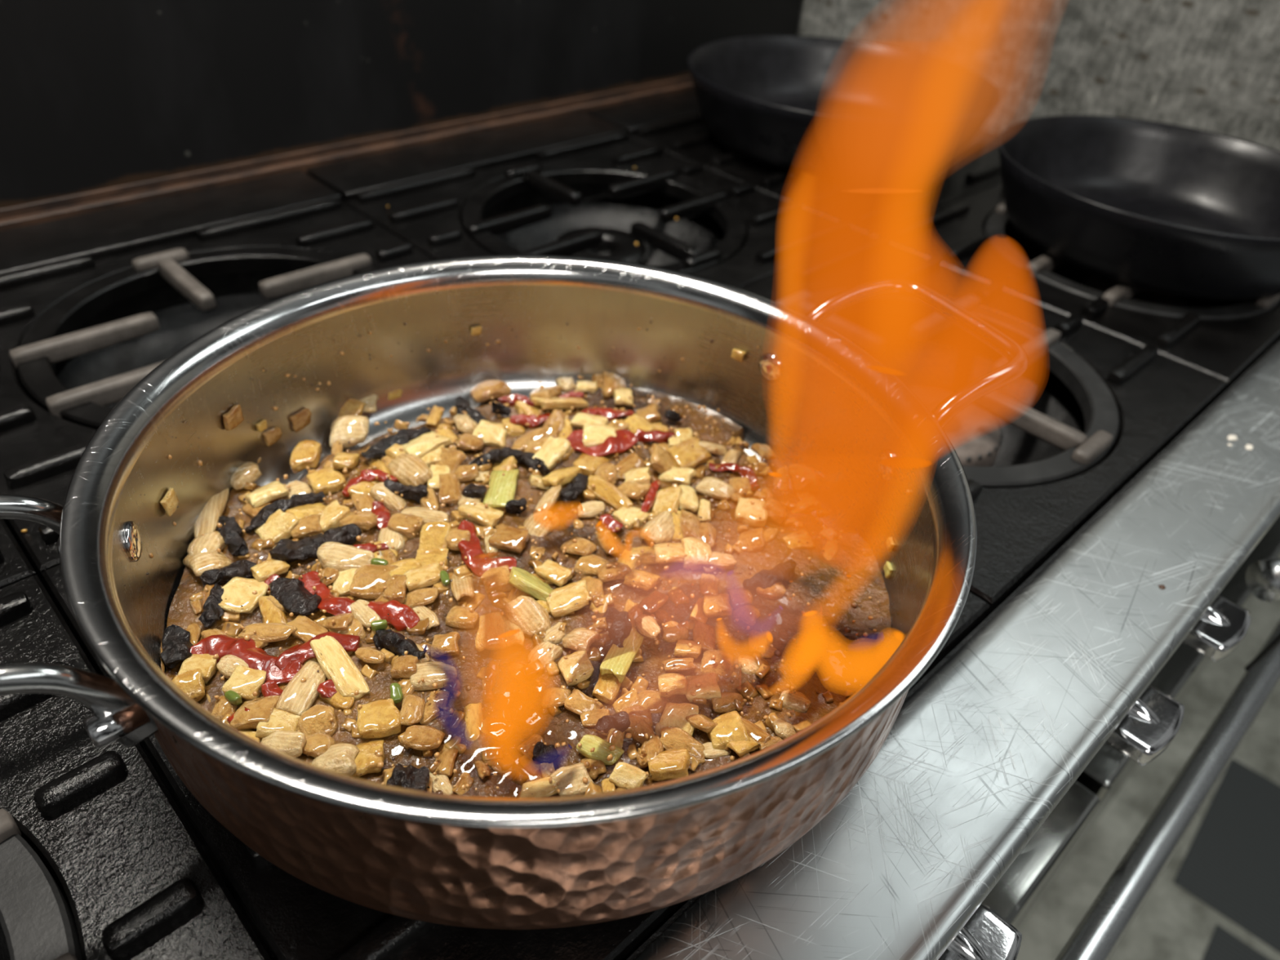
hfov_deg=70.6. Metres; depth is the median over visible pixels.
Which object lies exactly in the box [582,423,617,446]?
onion piece
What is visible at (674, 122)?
plate
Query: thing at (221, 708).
onion piece
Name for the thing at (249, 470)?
onion piece
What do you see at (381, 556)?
onion piece
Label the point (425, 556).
onion piece
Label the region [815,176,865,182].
gas burner
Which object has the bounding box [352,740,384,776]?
onion piece
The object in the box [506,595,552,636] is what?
onion piece
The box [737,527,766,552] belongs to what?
onion piece
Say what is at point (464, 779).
onion piece
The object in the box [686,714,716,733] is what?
onion piece
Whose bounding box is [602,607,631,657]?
black chile
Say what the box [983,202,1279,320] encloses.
ring
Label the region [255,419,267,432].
onion piece
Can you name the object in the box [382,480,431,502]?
black chile
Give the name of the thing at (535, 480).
onion piece
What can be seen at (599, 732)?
onion piece
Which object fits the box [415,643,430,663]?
onion piece
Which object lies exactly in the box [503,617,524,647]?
onion piece
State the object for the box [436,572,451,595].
onion piece
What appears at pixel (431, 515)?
onion piece
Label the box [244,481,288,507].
onion piece
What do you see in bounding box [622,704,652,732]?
onion piece
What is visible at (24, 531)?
crumbs
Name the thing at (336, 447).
onion piece
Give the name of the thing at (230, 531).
black chile
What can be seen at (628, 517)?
onion piece
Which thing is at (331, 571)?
onion piece
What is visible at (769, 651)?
onion piece
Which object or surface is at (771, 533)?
onion piece
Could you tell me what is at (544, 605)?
onion piece
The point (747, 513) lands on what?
onion piece
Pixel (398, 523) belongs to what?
onion piece
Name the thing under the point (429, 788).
onion piece
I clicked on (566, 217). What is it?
burner
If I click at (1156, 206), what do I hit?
skillet
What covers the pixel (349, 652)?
onion piece
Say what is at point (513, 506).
black chile
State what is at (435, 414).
onion piece
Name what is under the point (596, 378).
onion piece
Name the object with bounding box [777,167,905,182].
burner
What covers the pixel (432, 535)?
onion piece
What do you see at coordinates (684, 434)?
onion piece
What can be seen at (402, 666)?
onion piece
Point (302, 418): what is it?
onion piece
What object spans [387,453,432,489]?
onion piece
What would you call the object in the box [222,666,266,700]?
onion piece
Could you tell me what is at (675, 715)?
onion piece
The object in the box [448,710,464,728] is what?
onion piece
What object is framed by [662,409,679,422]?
black chile
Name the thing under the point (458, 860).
saute pan
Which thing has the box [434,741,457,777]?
onion piece
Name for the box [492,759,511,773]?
onion piece
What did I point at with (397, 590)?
onion piece
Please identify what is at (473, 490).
black chile
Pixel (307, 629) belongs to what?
onion piece
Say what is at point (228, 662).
onion piece
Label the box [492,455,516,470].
onion piece
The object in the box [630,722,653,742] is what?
onion piece
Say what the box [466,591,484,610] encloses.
onion piece
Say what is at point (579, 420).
onion piece
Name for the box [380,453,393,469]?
onion piece
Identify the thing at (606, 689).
onion piece
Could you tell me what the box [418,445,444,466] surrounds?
onion piece
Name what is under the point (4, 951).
burner
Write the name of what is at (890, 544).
onion piece
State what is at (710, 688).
onion piece
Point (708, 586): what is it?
onion piece
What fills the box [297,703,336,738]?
onion piece
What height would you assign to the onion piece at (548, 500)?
0.006 m
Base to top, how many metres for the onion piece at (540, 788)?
0.004 m
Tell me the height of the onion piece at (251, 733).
0.005 m
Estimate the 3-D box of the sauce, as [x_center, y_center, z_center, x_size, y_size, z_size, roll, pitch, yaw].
[-0.041,0.046,0.427,0.327,0.020,0.311,-28,49,-35]
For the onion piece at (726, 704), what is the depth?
0.37 m
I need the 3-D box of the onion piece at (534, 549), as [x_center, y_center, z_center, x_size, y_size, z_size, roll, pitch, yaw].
[-0.048,0.035,0.437,0.009,0.004,0.007,-3,39,-10]
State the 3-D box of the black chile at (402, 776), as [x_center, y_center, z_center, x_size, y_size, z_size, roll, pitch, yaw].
[-0.084,0.110,0.330,0.016,0.010,0.011,6,38,2]
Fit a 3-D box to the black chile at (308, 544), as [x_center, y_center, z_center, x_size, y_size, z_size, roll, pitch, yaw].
[-0.152,0.030,0.424,0.043,0.008,0.016,-16,43,-24]
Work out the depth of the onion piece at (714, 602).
0.41 m
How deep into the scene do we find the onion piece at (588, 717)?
0.36 m
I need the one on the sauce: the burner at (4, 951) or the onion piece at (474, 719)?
the onion piece at (474, 719)
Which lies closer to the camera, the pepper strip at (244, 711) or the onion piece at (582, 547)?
the pepper strip at (244, 711)
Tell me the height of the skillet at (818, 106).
0.071 m
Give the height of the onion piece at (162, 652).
0.003 m
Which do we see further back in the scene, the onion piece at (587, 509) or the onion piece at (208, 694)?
the onion piece at (587, 509)
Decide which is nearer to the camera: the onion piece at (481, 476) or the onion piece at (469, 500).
the onion piece at (469, 500)
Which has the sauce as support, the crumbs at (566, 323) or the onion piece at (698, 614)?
the onion piece at (698, 614)
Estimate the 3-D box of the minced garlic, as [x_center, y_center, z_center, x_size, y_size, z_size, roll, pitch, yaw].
[-0.051,0.017,0.419,0.317,0.054,0.325,-14,42,-23]
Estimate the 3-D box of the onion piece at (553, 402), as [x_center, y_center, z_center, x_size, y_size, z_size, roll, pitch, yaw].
[-0.047,-0.045,0.534,0.033,0.016,0.016,-18,44,-27]
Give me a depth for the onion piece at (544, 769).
0.34 m
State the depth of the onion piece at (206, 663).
0.36 m
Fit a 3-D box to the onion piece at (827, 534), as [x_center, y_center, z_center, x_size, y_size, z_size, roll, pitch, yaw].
[0.096,0.028,0.459,0.008,0.005,0.009,-27,48,-34]
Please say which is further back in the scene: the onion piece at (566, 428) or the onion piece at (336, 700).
the onion piece at (566, 428)
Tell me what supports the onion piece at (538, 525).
in the sauce
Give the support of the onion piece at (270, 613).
on the sauce
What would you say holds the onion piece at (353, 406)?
in the saute pan
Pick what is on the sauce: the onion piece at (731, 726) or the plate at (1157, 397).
the onion piece at (731, 726)
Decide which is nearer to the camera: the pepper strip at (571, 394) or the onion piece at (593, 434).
the onion piece at (593, 434)
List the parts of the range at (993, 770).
gas burner, gas burner, gas burner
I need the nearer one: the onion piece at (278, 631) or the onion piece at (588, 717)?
the onion piece at (588, 717)
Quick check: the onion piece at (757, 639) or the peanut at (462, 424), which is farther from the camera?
the peanut at (462, 424)
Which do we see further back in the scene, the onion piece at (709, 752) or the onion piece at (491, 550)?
the onion piece at (491, 550)
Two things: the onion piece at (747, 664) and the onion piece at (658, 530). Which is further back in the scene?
the onion piece at (658, 530)
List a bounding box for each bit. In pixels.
[224,690,242,706]
[370,557,388,565]
[370,619,387,631]
[389,683,404,702]
[440,569,450,586]
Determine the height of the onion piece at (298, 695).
0.008 m
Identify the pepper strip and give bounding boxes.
[226,705,251,725]
[262,680,282,696]
[263,573,278,590]
[317,680,337,697]
[352,542,389,553]
[497,394,534,405]
[560,391,585,398]
[642,480,660,514]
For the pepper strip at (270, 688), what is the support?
on the sauce
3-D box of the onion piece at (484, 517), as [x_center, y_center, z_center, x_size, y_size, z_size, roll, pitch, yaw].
[-0.080,0.017,0.452,0.022,0.008,0.013,22,41,21]
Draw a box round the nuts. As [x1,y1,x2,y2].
[189,386,855,797]
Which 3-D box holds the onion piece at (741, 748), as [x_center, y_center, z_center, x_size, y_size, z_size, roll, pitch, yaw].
[0.042,0.103,0.353,0.014,0.007,0.008,-22,45,-30]
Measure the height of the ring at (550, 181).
0.020 m
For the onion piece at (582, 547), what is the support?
on the sauce
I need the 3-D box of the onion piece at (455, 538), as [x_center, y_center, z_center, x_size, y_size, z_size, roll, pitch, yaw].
[-0.088,0.028,0.434,0.013,0.006,0.012,-2,39,-8]
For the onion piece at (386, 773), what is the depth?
0.33 m
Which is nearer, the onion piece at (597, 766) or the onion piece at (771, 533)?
the onion piece at (597, 766)
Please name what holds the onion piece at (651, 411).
on the sauce
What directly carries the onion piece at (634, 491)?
on the sauce
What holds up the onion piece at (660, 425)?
in the sauce
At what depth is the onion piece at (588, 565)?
0.43 m
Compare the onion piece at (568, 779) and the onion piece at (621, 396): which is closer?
the onion piece at (568, 779)
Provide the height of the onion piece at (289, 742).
0.009 m
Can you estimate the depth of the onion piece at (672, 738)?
0.35 m
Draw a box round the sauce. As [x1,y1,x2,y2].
[164,382,890,797]
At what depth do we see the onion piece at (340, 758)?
0.33 m
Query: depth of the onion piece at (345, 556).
0.41 m
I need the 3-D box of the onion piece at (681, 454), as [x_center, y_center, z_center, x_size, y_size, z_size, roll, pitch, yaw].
[0.026,-0.014,0.501,0.023,0.007,0.018,-22,45,-30]
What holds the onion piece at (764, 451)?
on the sauce
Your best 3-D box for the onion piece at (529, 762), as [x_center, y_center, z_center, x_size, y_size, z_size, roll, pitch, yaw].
[-0.041,0.107,0.343,0.010,0.004,0.006,33,46,31]
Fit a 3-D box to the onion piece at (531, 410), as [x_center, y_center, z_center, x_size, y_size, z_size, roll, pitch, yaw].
[-0.064,-0.041,0.531,0.016,0.009,0.020,-23,46,-31]
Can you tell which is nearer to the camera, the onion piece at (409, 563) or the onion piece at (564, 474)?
the onion piece at (409, 563)
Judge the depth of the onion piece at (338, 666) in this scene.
0.37 m
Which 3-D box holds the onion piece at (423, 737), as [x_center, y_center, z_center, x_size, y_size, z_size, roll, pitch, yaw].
[-0.082,0.099,0.346,0.016,0.007,0.011,-2,39,-8]
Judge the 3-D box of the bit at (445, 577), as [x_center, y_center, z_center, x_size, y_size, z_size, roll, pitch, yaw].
[-0.089,0.045,0.413,0.004,0.004,0.009,-11,41,-20]
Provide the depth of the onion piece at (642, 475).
0.48 m
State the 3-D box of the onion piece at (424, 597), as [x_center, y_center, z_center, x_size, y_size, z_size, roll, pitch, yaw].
[-0.100,0.053,0.405,0.017,0.009,0.010,2,38,-4]
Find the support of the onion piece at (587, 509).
on the sauce
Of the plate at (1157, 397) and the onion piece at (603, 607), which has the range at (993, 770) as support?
the plate at (1157, 397)
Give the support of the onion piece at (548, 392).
on the sauce
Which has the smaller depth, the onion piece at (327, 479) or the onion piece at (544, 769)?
the onion piece at (544, 769)
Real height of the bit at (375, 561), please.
0.005 m
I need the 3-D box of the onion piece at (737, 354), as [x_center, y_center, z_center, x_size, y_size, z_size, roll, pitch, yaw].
[0.056,-0.071,0.514,0.009,0.006,0.004,27,43,25]
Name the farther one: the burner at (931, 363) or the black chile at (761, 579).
the burner at (931, 363)
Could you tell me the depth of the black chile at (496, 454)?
0.48 m
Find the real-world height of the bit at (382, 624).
0.005 m
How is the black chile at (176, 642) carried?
on the sauce
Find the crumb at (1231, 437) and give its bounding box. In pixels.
[1226,433,1253,448]
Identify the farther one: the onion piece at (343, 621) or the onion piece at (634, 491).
the onion piece at (634, 491)
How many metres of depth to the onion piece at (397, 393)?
0.53 m
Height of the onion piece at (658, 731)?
0.005 m
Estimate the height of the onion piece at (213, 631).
0.005 m
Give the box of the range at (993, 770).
[3,128,1279,959]
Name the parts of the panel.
rusty angle strip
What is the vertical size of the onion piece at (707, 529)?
0.005 m
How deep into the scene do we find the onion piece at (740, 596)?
0.42 m
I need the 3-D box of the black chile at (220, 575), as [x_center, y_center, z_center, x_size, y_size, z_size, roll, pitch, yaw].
[-0.184,0.042,0.405,0.025,0.008,0.013,-28,49,-35]
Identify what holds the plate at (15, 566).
on the range at (993, 770)
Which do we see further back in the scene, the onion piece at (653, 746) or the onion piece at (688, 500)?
the onion piece at (688, 500)
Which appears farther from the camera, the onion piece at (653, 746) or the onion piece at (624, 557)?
the onion piece at (624, 557)
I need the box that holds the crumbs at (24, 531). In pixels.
[21,166,678,533]
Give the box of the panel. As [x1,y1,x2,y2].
[0,0,802,231]
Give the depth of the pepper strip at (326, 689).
0.36 m
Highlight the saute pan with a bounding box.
[0,254,1028,929]
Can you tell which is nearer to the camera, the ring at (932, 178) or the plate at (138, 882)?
the plate at (138, 882)
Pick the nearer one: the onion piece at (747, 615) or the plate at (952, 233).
the onion piece at (747, 615)
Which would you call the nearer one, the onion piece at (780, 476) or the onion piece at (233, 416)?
the onion piece at (233, 416)
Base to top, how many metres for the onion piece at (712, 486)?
0.008 m
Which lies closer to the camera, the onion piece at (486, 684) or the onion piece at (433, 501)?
the onion piece at (486, 684)
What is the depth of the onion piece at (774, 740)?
0.35 m
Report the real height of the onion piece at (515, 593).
0.009 m
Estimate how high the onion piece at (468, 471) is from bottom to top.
0.008 m
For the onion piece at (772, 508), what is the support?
on the sauce
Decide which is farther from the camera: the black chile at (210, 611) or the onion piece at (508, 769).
the black chile at (210, 611)
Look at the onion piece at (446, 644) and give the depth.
0.38 m
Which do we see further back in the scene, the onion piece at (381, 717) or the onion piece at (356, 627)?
the onion piece at (356, 627)
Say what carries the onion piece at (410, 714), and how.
on the sauce
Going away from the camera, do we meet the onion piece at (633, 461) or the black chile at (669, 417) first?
the onion piece at (633, 461)
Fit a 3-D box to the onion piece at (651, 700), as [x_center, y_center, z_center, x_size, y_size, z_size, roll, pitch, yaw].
[0.005,0.091,0.369,0.014,0.006,0.011,-3,39,-10]
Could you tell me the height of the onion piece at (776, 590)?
0.006 m
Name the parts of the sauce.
red pepper strip, red pepper strip, red pepper strip, red pepper strip, red pepper strip, red pepper strip, red pepper strip, red pepper strip, red pepper strip, red pepper strip, red pepper strip, red pepper strip, red pepper strip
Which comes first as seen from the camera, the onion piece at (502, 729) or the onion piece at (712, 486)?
the onion piece at (502, 729)
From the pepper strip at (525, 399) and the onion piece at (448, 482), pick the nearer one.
the onion piece at (448, 482)
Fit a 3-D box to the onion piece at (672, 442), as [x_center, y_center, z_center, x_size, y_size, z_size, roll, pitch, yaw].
[0.019,-0.021,0.507,0.008,0.005,0.008,-4,39,-12]
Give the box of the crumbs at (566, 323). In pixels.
[124,321,906,775]
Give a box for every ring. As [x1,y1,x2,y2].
[0,808,82,959]
[9,246,379,429]
[461,163,746,273]
[719,142,949,191]
[776,288,1119,488]
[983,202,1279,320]
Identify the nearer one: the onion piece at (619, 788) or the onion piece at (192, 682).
the onion piece at (619, 788)
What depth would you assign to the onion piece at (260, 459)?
0.47 m
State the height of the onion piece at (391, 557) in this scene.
0.003 m
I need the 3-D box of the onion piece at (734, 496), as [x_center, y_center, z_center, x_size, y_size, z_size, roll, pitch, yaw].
[0.051,0.009,0.478,0.007,0.007,0.013,-4,39,-12]
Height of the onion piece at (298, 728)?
0.006 m
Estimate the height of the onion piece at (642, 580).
0.008 m
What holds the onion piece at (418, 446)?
on the sauce
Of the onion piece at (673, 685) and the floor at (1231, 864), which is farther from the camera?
the floor at (1231, 864)
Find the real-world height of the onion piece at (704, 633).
0.007 m
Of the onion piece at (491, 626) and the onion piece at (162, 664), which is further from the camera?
the onion piece at (491, 626)
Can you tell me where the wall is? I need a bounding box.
[796,0,1279,151]
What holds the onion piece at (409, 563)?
on the sauce
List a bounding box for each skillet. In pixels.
[687,35,1000,180]
[998,115,1279,300]
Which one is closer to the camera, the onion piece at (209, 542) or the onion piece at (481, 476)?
the onion piece at (209, 542)
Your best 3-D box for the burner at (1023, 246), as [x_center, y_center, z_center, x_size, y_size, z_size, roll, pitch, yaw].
[0.455,-0.163,0.892,0.250,0.061,0.250,-28,49,-35]
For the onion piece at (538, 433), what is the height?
0.011 m
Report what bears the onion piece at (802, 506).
in the sauce
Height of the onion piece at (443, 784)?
0.004 m
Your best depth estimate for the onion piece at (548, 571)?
0.42 m
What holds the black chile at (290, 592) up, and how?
on the sauce
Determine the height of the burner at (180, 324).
0.061 m
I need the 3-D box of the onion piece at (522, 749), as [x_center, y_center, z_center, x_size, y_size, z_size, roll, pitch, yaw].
[-0.041,0.104,0.348,0.008,0.004,0.011,31,45,30]
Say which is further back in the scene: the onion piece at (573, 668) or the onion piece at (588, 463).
the onion piece at (588, 463)
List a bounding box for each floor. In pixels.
[1016,596,1279,959]
[1173,758,1279,959]
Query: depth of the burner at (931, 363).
0.75 m
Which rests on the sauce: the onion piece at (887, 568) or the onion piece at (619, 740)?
the onion piece at (619, 740)
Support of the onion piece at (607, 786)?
on the sauce
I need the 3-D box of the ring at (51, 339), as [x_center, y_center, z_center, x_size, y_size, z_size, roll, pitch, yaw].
[-0.286,-0.106,0.636,0.262,0.020,0.262,0,38,-6]
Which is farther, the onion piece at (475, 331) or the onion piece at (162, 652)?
the onion piece at (475, 331)
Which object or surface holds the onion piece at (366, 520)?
on the sauce
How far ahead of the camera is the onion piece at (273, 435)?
0.48 m
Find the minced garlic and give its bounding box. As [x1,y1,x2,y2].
[149,327,910,793]
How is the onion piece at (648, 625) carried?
on the sauce
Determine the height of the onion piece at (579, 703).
0.009 m
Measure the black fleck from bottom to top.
0.001 m
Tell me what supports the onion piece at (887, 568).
attached to the saute pan
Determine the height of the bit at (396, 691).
0.004 m
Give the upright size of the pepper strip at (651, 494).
0.006 m
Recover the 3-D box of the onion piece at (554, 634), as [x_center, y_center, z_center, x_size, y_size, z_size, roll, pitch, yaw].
[-0.038,0.068,0.396,0.009,0.006,0.014,32,45,30]
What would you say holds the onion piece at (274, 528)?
on the sauce
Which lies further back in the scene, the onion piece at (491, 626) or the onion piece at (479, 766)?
the onion piece at (491, 626)
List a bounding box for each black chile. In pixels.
[162,625,191,666]
[198,585,226,626]
[199,560,257,586]
[216,515,247,555]
[245,490,326,532]
[269,522,362,560]
[269,573,325,616]
[359,427,430,462]
[371,627,425,661]
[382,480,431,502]
[387,764,434,791]
[453,396,484,424]
[462,481,485,499]
[469,446,551,477]
[492,401,513,416]
[506,497,524,515]
[532,742,556,764]
[559,473,588,505]
[592,711,629,734]
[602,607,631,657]
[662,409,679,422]
[743,562,795,592]
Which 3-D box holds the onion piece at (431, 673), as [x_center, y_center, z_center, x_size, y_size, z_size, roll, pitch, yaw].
[-0.084,0.079,0.370,0.020,0.006,0.012,0,38,-6]
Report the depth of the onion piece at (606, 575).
0.42 m
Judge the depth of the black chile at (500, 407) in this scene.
0.52 m
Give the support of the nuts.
in the sauce
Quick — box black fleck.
[1157,584,1165,589]
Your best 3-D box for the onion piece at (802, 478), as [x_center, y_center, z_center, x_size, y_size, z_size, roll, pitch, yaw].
[0.089,-0.001,0.498,0.017,0.010,0.021,-5,39,-12]
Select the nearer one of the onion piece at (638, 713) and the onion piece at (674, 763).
the onion piece at (674, 763)
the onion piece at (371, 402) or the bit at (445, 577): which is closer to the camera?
the bit at (445, 577)
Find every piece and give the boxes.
[160,487,178,515]
[160,642,165,657]
[160,660,165,672]
[171,668,206,702]
[177,653,217,684]
[181,551,230,579]
[186,622,200,646]
[188,530,226,554]
[191,593,202,613]
[193,489,229,537]
[199,627,225,639]
[202,583,221,604]
[205,688,211,701]
[211,696,235,719]
[212,577,268,614]
[217,653,248,675]
[222,404,244,431]
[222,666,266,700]
[229,460,262,488]
[232,694,281,731]
[240,502,270,519]
[240,635,269,647]
[240,728,262,741]
[241,622,297,641]
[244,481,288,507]
[251,558,291,581]
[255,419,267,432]
[255,506,300,545]
[255,711,301,737]
[257,456,262,464]
[258,597,287,624]
[258,728,304,755]
[263,426,281,447]
[266,593,281,608]
[275,661,327,715]
[285,481,311,498]
[285,503,327,520]
[288,439,322,472]
[288,614,325,642]
[289,408,312,431]
[292,514,323,538]
[296,722,303,738]
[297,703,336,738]
[300,734,337,759]
[306,465,346,493]
[307,635,371,701]
[310,742,359,776]
[314,542,372,569]
[314,613,354,631]
[317,689,356,711]
[319,564,338,584]
[320,500,351,532]
[327,415,368,446]
[330,452,360,469]
[331,440,343,456]
[333,568,355,595]
[338,398,366,418]
[338,511,378,530]
[340,618,366,640]
[344,481,377,500]
[346,564,398,599]
[346,650,354,655]
[350,493,374,511]
[350,600,382,627]
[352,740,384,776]
[355,646,385,662]
[356,697,401,739]
[358,395,378,413]
[363,470,380,483]
[368,541,395,559]
[369,482,406,511]
[371,458,386,468]
[372,595,403,603]
[377,466,393,482]
[378,516,404,551]
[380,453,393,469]
[382,575,408,602]
[382,766,395,785]
[383,513,424,539]
[384,549,397,564]
[386,442,408,458]
[387,389,402,399]
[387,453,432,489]
[389,556,421,577]
[389,655,419,679]
[399,695,424,724]
[401,680,417,696]
[402,428,453,459]
[402,506,448,523]
[403,562,441,593]
[403,587,437,608]
[404,726,445,749]
[408,662,458,688]
[413,605,439,629]
[414,547,448,570]
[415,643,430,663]
[417,520,452,551]
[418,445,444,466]
[419,700,441,724]
[421,488,439,508]
[423,782,432,792]
[426,405,444,429]
[427,447,467,473]
[427,466,449,490]
[428,689,448,710]
[430,771,453,794]
[431,631,460,657]
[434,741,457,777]
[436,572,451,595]
[438,472,462,505]
[441,426,458,439]
[443,528,469,549]
[444,606,479,628]
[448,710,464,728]
[449,571,475,597]
[452,772,475,795]
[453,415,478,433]
[453,464,478,481]
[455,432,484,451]
[458,502,503,526]
[459,496,483,506]
[463,702,484,738]
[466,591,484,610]
[469,325,481,335]
[470,377,512,403]
[474,419,511,447]
[474,760,490,778]
[475,470,488,481]
[475,612,505,652]
[480,565,513,595]
[481,658,497,690]
[484,464,520,507]
[484,534,497,555]
[484,718,515,741]
[488,525,529,554]
[488,595,507,608]
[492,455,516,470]
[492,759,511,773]
[494,693,512,712]
[500,417,524,435]
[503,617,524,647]
[504,567,554,603]
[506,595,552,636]
[508,588,534,603]
[508,662,525,681]
[511,426,546,452]
[512,400,548,414]
[516,735,548,755]
[518,750,540,775]
[518,776,557,797]
[524,509,560,538]
[525,435,550,453]
[527,639,564,667]
[528,385,558,401]
[528,474,551,491]
[529,396,589,408]
[530,546,546,555]
[533,433,571,471]
[534,484,562,512]
[535,559,572,587]
[535,599,547,611]
[539,760,554,777]
[540,688,569,707]
[542,411,566,437]
[542,465,583,485]
[542,623,568,643]
[546,579,591,619]
[550,762,595,796]
[555,377,574,391]
[557,649,595,688]
[558,420,573,440]
[560,536,595,556]
[560,627,599,650]
[565,689,604,717]
[571,413,608,427]
[572,453,608,477]
[572,733,623,766]
[574,380,597,392]
[575,553,612,577]
[576,500,605,517]
[579,707,608,727]
[580,756,606,777]
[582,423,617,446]
[582,576,605,598]
[586,474,636,511]
[588,589,608,613]
[591,671,625,704]
[592,373,601,387]
[593,463,618,482]
[595,560,633,583]
[597,529,618,554]
[598,728,616,735]
[600,371,625,396]
[600,627,645,679]
[601,779,616,792]
[605,760,647,789]
[607,727,625,748]
[612,688,638,715]
[613,387,633,407]
[613,506,648,529]
[615,453,644,473]
[616,481,651,501]
[616,546,641,569]
[616,786,626,791]
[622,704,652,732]
[623,467,651,484]
[623,600,643,630]
[624,413,653,433]
[624,569,659,591]
[628,546,658,565]
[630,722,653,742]
[635,402,662,422]
[635,613,661,637]
[637,690,669,712]
[637,734,662,766]
[639,589,668,613]
[640,513,675,546]
[646,746,690,782]
[649,444,673,473]
[650,484,681,514]
[651,421,667,431]
[651,542,688,562]
[654,609,674,623]
[656,726,667,751]
[657,673,687,697]
[657,702,699,734]
[660,466,696,487]
[660,727,705,763]
[661,621,688,641]
[661,657,697,671]
[663,511,683,540]
[667,437,681,448]
[667,438,712,468]
[669,586,689,605]
[673,640,701,658]
[674,428,692,441]
[679,484,699,511]
[680,509,702,540]
[681,536,712,571]
[686,671,721,702]
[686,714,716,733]
[688,599,707,622]
[692,620,715,654]
[695,475,733,501]
[697,441,726,453]
[697,498,711,522]
[699,522,717,547]
[700,573,718,596]
[702,593,733,617]
[702,648,734,679]
[703,742,733,758]
[706,711,748,748]
[709,551,735,568]
[709,691,744,712]
[722,447,741,463]
[727,734,759,756]
[728,476,751,494]
[728,587,752,608]
[729,493,743,501]
[730,347,746,362]
[733,604,761,626]
[734,497,766,528]
[736,654,758,673]
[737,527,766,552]
[739,715,769,746]
[748,630,768,653]
[751,442,777,460]
[755,579,785,598]
[757,735,782,751]
[760,646,775,657]
[762,488,772,498]
[762,497,788,524]
[763,526,777,542]
[772,466,789,489]
[773,719,795,737]
[779,690,811,711]
[782,530,813,549]
[787,462,819,493]
[791,494,822,513]
[819,528,838,541]
[822,539,838,559]
[883,561,893,578]
[885,537,894,551]
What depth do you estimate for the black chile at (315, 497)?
0.44 m
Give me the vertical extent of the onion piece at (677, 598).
0.007 m
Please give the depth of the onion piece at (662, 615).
0.41 m
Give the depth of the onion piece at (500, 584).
0.41 m
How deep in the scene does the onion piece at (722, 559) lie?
0.43 m
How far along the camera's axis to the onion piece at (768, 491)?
0.48 m
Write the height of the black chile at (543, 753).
0.006 m
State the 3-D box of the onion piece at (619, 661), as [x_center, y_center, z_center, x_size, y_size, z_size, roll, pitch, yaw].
[-0.007,0.074,0.385,0.011,0.012,0.033,15,39,12]
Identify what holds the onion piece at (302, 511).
on the sauce
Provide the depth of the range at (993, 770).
0.46 m
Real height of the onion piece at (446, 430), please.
0.005 m
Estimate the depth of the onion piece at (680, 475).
0.48 m
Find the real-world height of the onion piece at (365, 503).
0.006 m
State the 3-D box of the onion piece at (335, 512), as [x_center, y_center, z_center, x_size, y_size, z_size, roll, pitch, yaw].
[-0.151,0.019,0.443,0.013,0.009,0.018,29,44,27]
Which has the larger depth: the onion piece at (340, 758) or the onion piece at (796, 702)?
the onion piece at (796, 702)
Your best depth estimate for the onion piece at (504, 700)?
0.36 m
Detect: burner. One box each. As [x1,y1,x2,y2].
[0,922,10,959]
[55,291,288,408]
[494,201,722,266]
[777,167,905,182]
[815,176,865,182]
[865,330,1084,466]
[1007,235,1244,362]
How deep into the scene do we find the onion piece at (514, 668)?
0.38 m
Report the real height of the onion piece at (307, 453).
0.007 m
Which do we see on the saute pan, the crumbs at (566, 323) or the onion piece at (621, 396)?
the crumbs at (566, 323)
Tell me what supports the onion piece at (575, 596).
on the sauce
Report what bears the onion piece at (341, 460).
on the sauce
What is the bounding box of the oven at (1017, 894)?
[982,515,1279,931]
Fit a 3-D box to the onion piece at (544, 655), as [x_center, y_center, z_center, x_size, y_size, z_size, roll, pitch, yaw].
[-0.041,0.075,0.385,0.011,0.008,0.016,29,44,28]
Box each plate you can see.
[0,169,434,587]
[0,519,35,588]
[0,574,271,959]
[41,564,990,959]
[306,111,866,288]
[585,88,1001,236]
[739,235,1226,619]
[871,182,1279,394]
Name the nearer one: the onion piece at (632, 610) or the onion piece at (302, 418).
the onion piece at (632, 610)
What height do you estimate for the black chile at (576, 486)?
0.007 m
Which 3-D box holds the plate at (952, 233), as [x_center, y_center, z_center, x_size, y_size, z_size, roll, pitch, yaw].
[0.452,-0.218,0.859,0.350,0.022,0.322,-28,49,-35]
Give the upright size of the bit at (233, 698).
0.006 m
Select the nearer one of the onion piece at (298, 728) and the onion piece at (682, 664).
the onion piece at (298, 728)
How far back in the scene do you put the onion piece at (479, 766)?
0.34 m
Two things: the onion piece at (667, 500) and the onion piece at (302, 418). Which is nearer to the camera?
the onion piece at (667, 500)
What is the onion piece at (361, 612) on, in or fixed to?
on the sauce
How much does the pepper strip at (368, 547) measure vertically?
0.006 m
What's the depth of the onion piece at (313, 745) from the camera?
0.34 m
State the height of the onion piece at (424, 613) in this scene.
0.005 m
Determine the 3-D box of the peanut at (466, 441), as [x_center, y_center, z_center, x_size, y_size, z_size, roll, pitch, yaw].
[-0.093,-0.021,0.499,0.016,0.010,0.018,2,38,-4]

